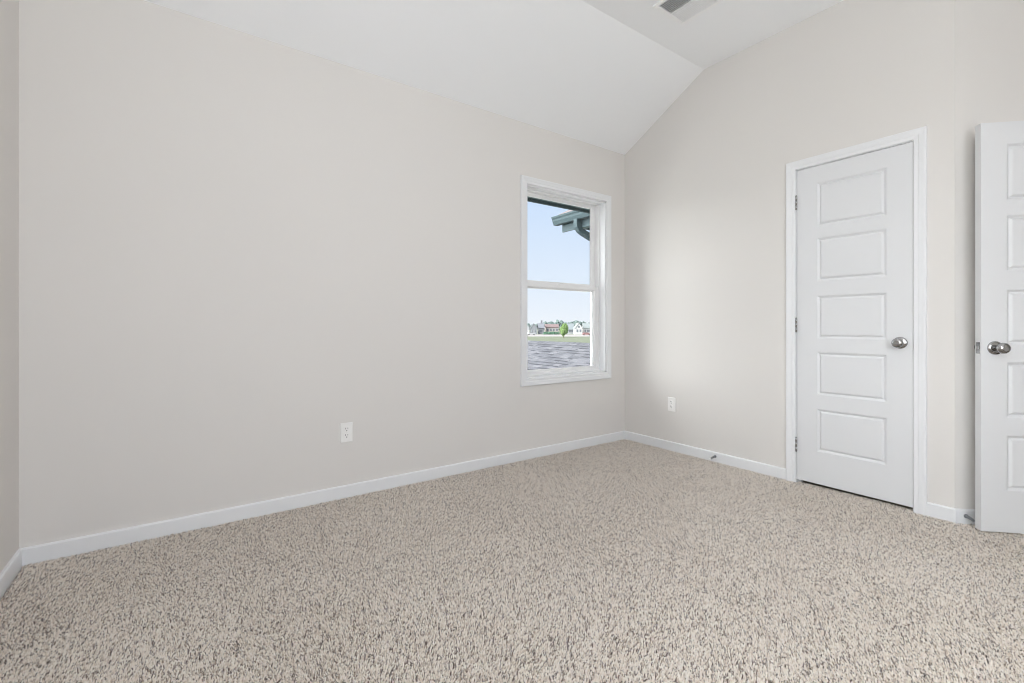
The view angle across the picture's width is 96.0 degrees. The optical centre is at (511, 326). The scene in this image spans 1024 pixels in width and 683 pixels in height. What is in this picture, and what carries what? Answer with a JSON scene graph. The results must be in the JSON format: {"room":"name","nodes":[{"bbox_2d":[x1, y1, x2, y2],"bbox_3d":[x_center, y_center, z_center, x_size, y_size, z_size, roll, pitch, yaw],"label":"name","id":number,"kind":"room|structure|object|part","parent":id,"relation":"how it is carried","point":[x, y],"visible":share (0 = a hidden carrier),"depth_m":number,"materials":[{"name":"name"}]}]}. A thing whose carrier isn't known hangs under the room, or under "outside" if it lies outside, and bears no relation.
{"room":"empty bedroom","nodes":[
{"label":"empty bedroom","id":0,"kind":"room"},
{"bbox_2d":[0,0,18,572],"bbox_3d":[-0.961,-0.419,0.226,0.150,3.286,4.200,0,0,-35],"label":"wall","id":1,"kind":"structure","parent":0,"point":[9,9],"depth_m":1.86,"materials":[{"name":"white paint"}]},
{"bbox_2d":[0,549,21,599],"bbox_3d":[-0.895,0.994,0.274,0.013,0.080,4.200,0,0,-35],"label":"baseboard","id":2,"kind":"structure","parent":1,"relation":"attached to","point":[8,574],"depth_m":1.85,"materials":[{"name":"white paint"}]},
{"bbox_2d":[19,0,624,547],"bbox_3d":[-0.586,-0.226,3.165,4.174,2.899,0.150,0,0,-35],"label":"wall","id":3,"kind":"structure","parent":0,"point":[237,249],"depth_m":2.49,"materials":[{"name":"white paint"}]},
{"bbox_2d":[19,431,624,565],"bbox_3d":[-0.538,0.994,3.099,3.874,0.080,0.013,0,0,-35],"label":"baseboard","id":4,"kind":"structure","parent":3,"relation":"attached to","point":[98,541],"depth_m":2.53,"materials":[{"name":"white paint"}]},
{"bbox_2d":[340,422,352,442],"bbox_3d":[-0.996,0.637,2.776,0.071,0.117,0.008,0,0,-35],"label":"power outlet","id":5,"kind":"object","parent":3,"relation":"attached to","point":[346,429],"visible":1,"depth_m":2.77,"materials":[{"name":"white plastic"}]},
{"bbox_2d":[527,196,589,213],"bbox_3d":[-0.502,-1.409,3.612,5.180,0.455,0.480,0,0,-35],"label":"eave","id":6,"kind":"object","parent":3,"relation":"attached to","point":[529,199],"visible":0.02,"depth_m":4.53,"materials":[{"name":"grey"}]},
{"bbox_2d":[520,175,610,386],"bbox_3d":[0.475,-0.351,3.818,0.998,1.620,0.018,0,0,-35],"label":"trim","id":7,"kind":"structure","parent":3,"relation":"attached to","point":[524,180],"depth_m":3.67,"materials":[{"name":"white paint"}]},
{"bbox_2d":[527,184,605,377],"bbox_3d":[0.424,-0.351,3.890,0.884,1.506,0.158,0,0,-35],"label":"window","id":8,"kind":"structure","parent":3,"relation":"in","point":[597,287],"depth_m":4.09,"materials":[{"name":"white paint"}]},
{"bbox_3d":[0.400,-0.698,3.923,0.834,0.774,0.030,0,0,-35],"label":"sash","id":9,"kind":"part","parent":8,"relation":"part of","materials":[{"name":"white plastic"}]},
{"bbox_3d":[0.420,0.014,3.895,0.834,0.734,0.030,0,0,-35],"label":"sash","id":10,"kind":"part","parent":8,"relation":"part of","materials":[{"name":"white plastic"}]},
{"bbox_2d":[144,0,842,154],"bbox_3d":[1.329,-1.889,1.859,5.774,0.627,4.500,0,0,-35],"label":"ceiling","id":11,"kind":"structure","parent":0,"point":[600,73],"depth_m":2.99,"materials":[{"name":"white paint"}]},
{"bbox_2d":[653,0,722,24],"bbox_3d":[1.083,-1.996,2.844,0.304,0.012,0.284,0,0,-35],"label":"ceiling vent","id":12,"kind":"object","parent":11,"relation":"in","point":[682,12],"visible":1,"depth_m":2.88,"materials":[{"name":"white metal"}]},
{"bbox_2d":[0,449,1023,682],"bbox_3d":[1.268,1.136,1.815,5.624,0.200,4.500,0,0,-35],"label":"floor","id":13,"kind":"structure","parent":0,"point":[807,482],"depth_m":1.58,"materials":[{"name":"beige carpet"}]},
{"bbox_2d":[0,439,1023,682],"bbox_3d":[0.763,1.028,1.805,4.484,0.013,3.625,0,0,-35],"label":"carpet","id":14,"kind":"structure","parent":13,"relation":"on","point":[722,514],"depth_m":1.81,"materials":[{"name":"beige carpet"}]},
{"bbox_2d":[527,340,589,369],"bbox_3d":[1.089,2.400,10.261,6.108,4.247,9.360,0,0,-35],"label":"shingle roof","id":15,"kind":"structure","parent":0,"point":[540,354],"depth_m":7.88,"materials":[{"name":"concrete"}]},
{"bbox_2d":[551,210,589,240],"bbox_3d":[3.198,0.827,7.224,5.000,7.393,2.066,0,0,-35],"label":"roof eave","id":16,"kind":"object","parent":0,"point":[570,220],"visible":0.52,"depth_m":6.31,"materials":[{"name":"grey"}]},
{"bbox_2d":[625,0,954,507],"bbox_3d":[1.742,-0.419,3.367,0.150,3.286,2.223,0,0,-35],"label":"wall","id":17,"kind":"structure","parent":0,"point":[705,184],"depth_m":3.26,"materials":[{"name":"white paint"}]},
{"bbox_2d":[668,397,674,411],"bbox_3d":[1.322,0.645,3.820,0.008,0.117,0.071,0,0,-35],"label":"power outlet","id":18,"kind":"object","parent":17,"relation":"attached to","point":[671,401],"visible":1,"depth_m":3.81,"materials":[{"name":"white plastic"}]},
{"bbox_2d":[625,431,785,479],"bbox_3d":[1.435,0.994,3.657,0.013,0.080,1.395,0,0,-35],"label":"baseboard","id":19,"kind":"structure","parent":17,"relation":"attached to","point":[779,472],"depth_m":3.53,"materials":[{"name":"white paint"}]},
{"bbox_2d":[795,141,912,506],"bbox_3d":[2.083,-0.006,2.820,0.206,2.079,0.632,0,0,-35],"label":"door","id":20,"kind":"structure","parent":17,"relation":"in","point":[854,318],"depth_m":2.76,"materials":[{"name":"white paint"}]},
{"bbox_3d":[2.067,-0.779,2.809,0.035,0.279,0.360,0,0,-35],"label":"panel","id":21,"kind":"part","parent":20,"relation":"part of","materials":[{"name":"white paint"}]},
{"bbox_3d":[2.067,-0.428,2.809,0.035,0.277,0.360,0,0,-35],"label":"panel","id":22,"kind":"part","parent":20,"relation":"part of","materials":[{"name":"white paint"}]},
{"bbox_3d":[2.067,-0.060,2.809,0.035,0.274,0.360,0,0,-35],"label":"panel","id":23,"kind":"part","parent":20,"relation":"part of","materials":[{"name":"white paint"}]},
{"bbox_3d":[2.067,0.298,2.809,0.035,0.275,0.360,0,0,-35],"label":"panel","id":24,"kind":"part","parent":20,"relation":"part of","materials":[{"name":"white paint"}]},
{"bbox_3d":[2.067,0.661,2.809,0.035,0.274,0.360,0,0,-35],"label":"panel","id":25,"kind":"part","parent":20,"relation":"part of","materials":[{"name":"white paint"}]},
{"bbox_3d":[2.162,0.091,2.581,0.056,0.054,0.054,0,0,-35],"label":"knob","id":26,"kind":"part","parent":20,"relation":"part of","materials":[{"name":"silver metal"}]},
{"bbox_2d":[786,126,926,515],"bbox_3d":[2.046,-0.029,2.796,0.018,2.122,0.717,0,0,-35],"label":"trim","id":27,"kind":"structure","parent":17,"relation":"attached to","point":[918,136],"depth_m":2.54,"materials":[{"name":"white paint"}]},
{"bbox_2d":[927,502,955,522],"bbox_3d":[2.289,0.994,2.459,0.013,0.080,0.120,0,0,-35],"label":"baseboard","id":28,"kind":"structure","parent":17,"relation":"attached to","point":[934,510],"depth_m":2.45,"materials":[{"name":"white paint"}]},
{"bbox_2d":[955,0,1023,508],"bbox_3d":[2.841,-0.419,2.393,1.025,3.286,0.120,0,0,10],"label":"wall","id":29,"kind":"structure","parent":0,"point":[989,34],"depth_m":2.41,"materials":[{"name":"white paint"}]},
{"bbox_2d":[955,508,974,524],"bbox_3d":[2.768,0.994,2.338,0.910,0.080,0.013,0,0,10],"label":"baseboard","id":30,"kind":"structure","parent":29,"relation":"attached to","point":[960,513],"depth_m":2.40,"materials":[{"name":"white paint"}]},
{"bbox_2d":[964,514,974,522],"bbox_3d":[2.357,0.987,2.362,0.021,0.024,0.075,0,0,10],"label":"door stop","id":31,"kind":"object","parent":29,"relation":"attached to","point":[965,515],"visible":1,"depth_m":2.38,"materials":[{"name":"silver metal"}]},
{"bbox_2d":[974,121,1023,533],"bbox_3d":[2.719,0.002,2.248,0.792,2.070,0.166,0,0,10],"label":"door","id":32,"kind":"structure","parent":29,"relation":"in","point":[999,146],"depth_m":2.28,"materials":[{"name":"white paint"}]},
{"bbox_3d":[2.340,0.106,2.312,0.005,0.057,0.023,0,0,10],"label":"latch plate","id":33,"kind":"part","parent":32,"relation":"part of","materials":[{"name":"silver metal"}]},
{"bbox_3d":[2.388,0.105,2.247,0.054,0.054,0.056,0,0,10],"label":"knob","id":34,"kind":"part","parent":32,"relation":"part of","materials":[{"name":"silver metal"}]},
{"bbox_3d":[2.714,-0.765,2.249,0.542,0.279,0.035,0,0,10],"label":"panel","id":35,"kind":"part","parent":32,"relation":"part of","materials":[{"name":"white paint"}]},
{"bbox_3d":[2.714,-0.414,2.249,0.542,0.277,0.035,0,0,10],"label":"panel","id":36,"kind":"part","parent":32,"relation":"part of","materials":[{"name":"white paint"}]},
{"bbox_3d":[2.714,-0.047,2.249,0.542,0.274,0.035,0,0,10],"label":"panel","id":37,"kind":"part","parent":32,"relation":"part of","materials":[{"name":"white paint"}]},
{"bbox_3d":[2.714,0.312,2.249,0.542,0.275,0.035,0,0,10],"label":"panel","id":38,"kind":"part","parent":32,"relation":"part of","materials":[{"name":"white paint"}]},
{"bbox_3d":[2.714,0.674,2.249,0.542,0.274,0.035,0,0,10],"label":"panel","id":39,"kind":"part","parent":32,"relation":"part of","materials":[{"name":"white paint"}]},
{"label":"outside","id":40,"kind":"structure","parent":0,"visible":0},
{"bbox_2d":[527,329,589,342],"bbox_3d":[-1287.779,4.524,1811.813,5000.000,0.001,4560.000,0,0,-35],"label":"ground","id":41,"kind":"structure","parent":40,"point":[556,339],"depth_m":176.45,"materials":[{"name":"green plant"}]},
{"bbox_2d":[530,323,536,333],"bbox_3d":[13.147,1.224,280.500,4.354,6.600,9.700,0,0,0],"label":"house","id":42,"kind":"structure","parent":41,"relation":"on","point":[533,328],"depth_m":275.98,"materials":[{"name":"grey"}]},
{"bbox_2d":[537,320,544,333],"bbox_3d":[18.089,0.274,288.500,4.213,8.500,9.700,0,0,0],"label":"house","id":43,"kind":"structure","parent":41,"relation":"on","point":[540,326],"depth_m":284.18,"materials":[{"name":"grey stone"}]},
{"bbox_2d":[543,332,558,334],"bbox_3d":[22.567,3.857,265.969,9.647,2.376,1.981,0,0,0],"label":"hedge","id":44,"kind":"object","parent":41,"relation":"on","point":[545,333],"visible":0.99,"depth_m":265.47,"materials":[{"name":"green plant"}]},
{"bbox_2d":[545,324,558,331],"bbox_3d":[25.299,1.424,294.500,8.756,6.200,9.700,0,0,0],"label":"house","id":45,"kind":"structure","parent":41,"relation":"on","point":[548,327],"depth_m":290.00,"materials":[{"name":"grey"}]},
{"bbox_2d":[560,323,567,337],"bbox_3d":[21.492,1.528,190.051,3.502,5.991,3.530,0,0,-9],"label":"tree","id":46,"kind":"object","parent":41,"relation":"on","point":[564,328],"visible":1,"depth_m":189.17,"materials":[{"name":"green plant"}]},
{"bbox_2d":[566,323,573,333],"bbox_3d":[36.750,1.224,292.500,4.700,6.600,9.700,0,0,0],"label":"house","id":47,"kind":"structure","parent":41,"relation":"on","point":[570,325],"depth_m":289.29,"materials":[{"name":"grey"}]},
{"bbox_2d":[573,323,582,333],"bbox_3d":[39.490,1.074,276.500,4.714,6.900,9.700,0,0,0],"label":"house","id":48,"kind":"structure","parent":41,"relation":"on","point":[577,329],"depth_m":272.03,"materials":[{"name":"grey"}]},
{"bbox_2d":[582,323,589,332],"bbox_3d":[46.100,1.224,280.500,6.890,6.600,9.700,0,0,0],"label":"house","id":49,"kind":"structure","parent":41,"relation":"on","point":[586,326],"depth_m":277.13,"materials":[{"name":"grey"}]},
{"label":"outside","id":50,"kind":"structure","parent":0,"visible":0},
{"bbox_2d":[527,335,589,336],"bbox_3d":[38.715,4.499,257.941,393.508,0.050,290.543,0,0,-35],"label":"road","id":51,"kind":"structure","parent":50,"point":[527,335],"depth_m":212.01,"materials":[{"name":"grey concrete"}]}
]}

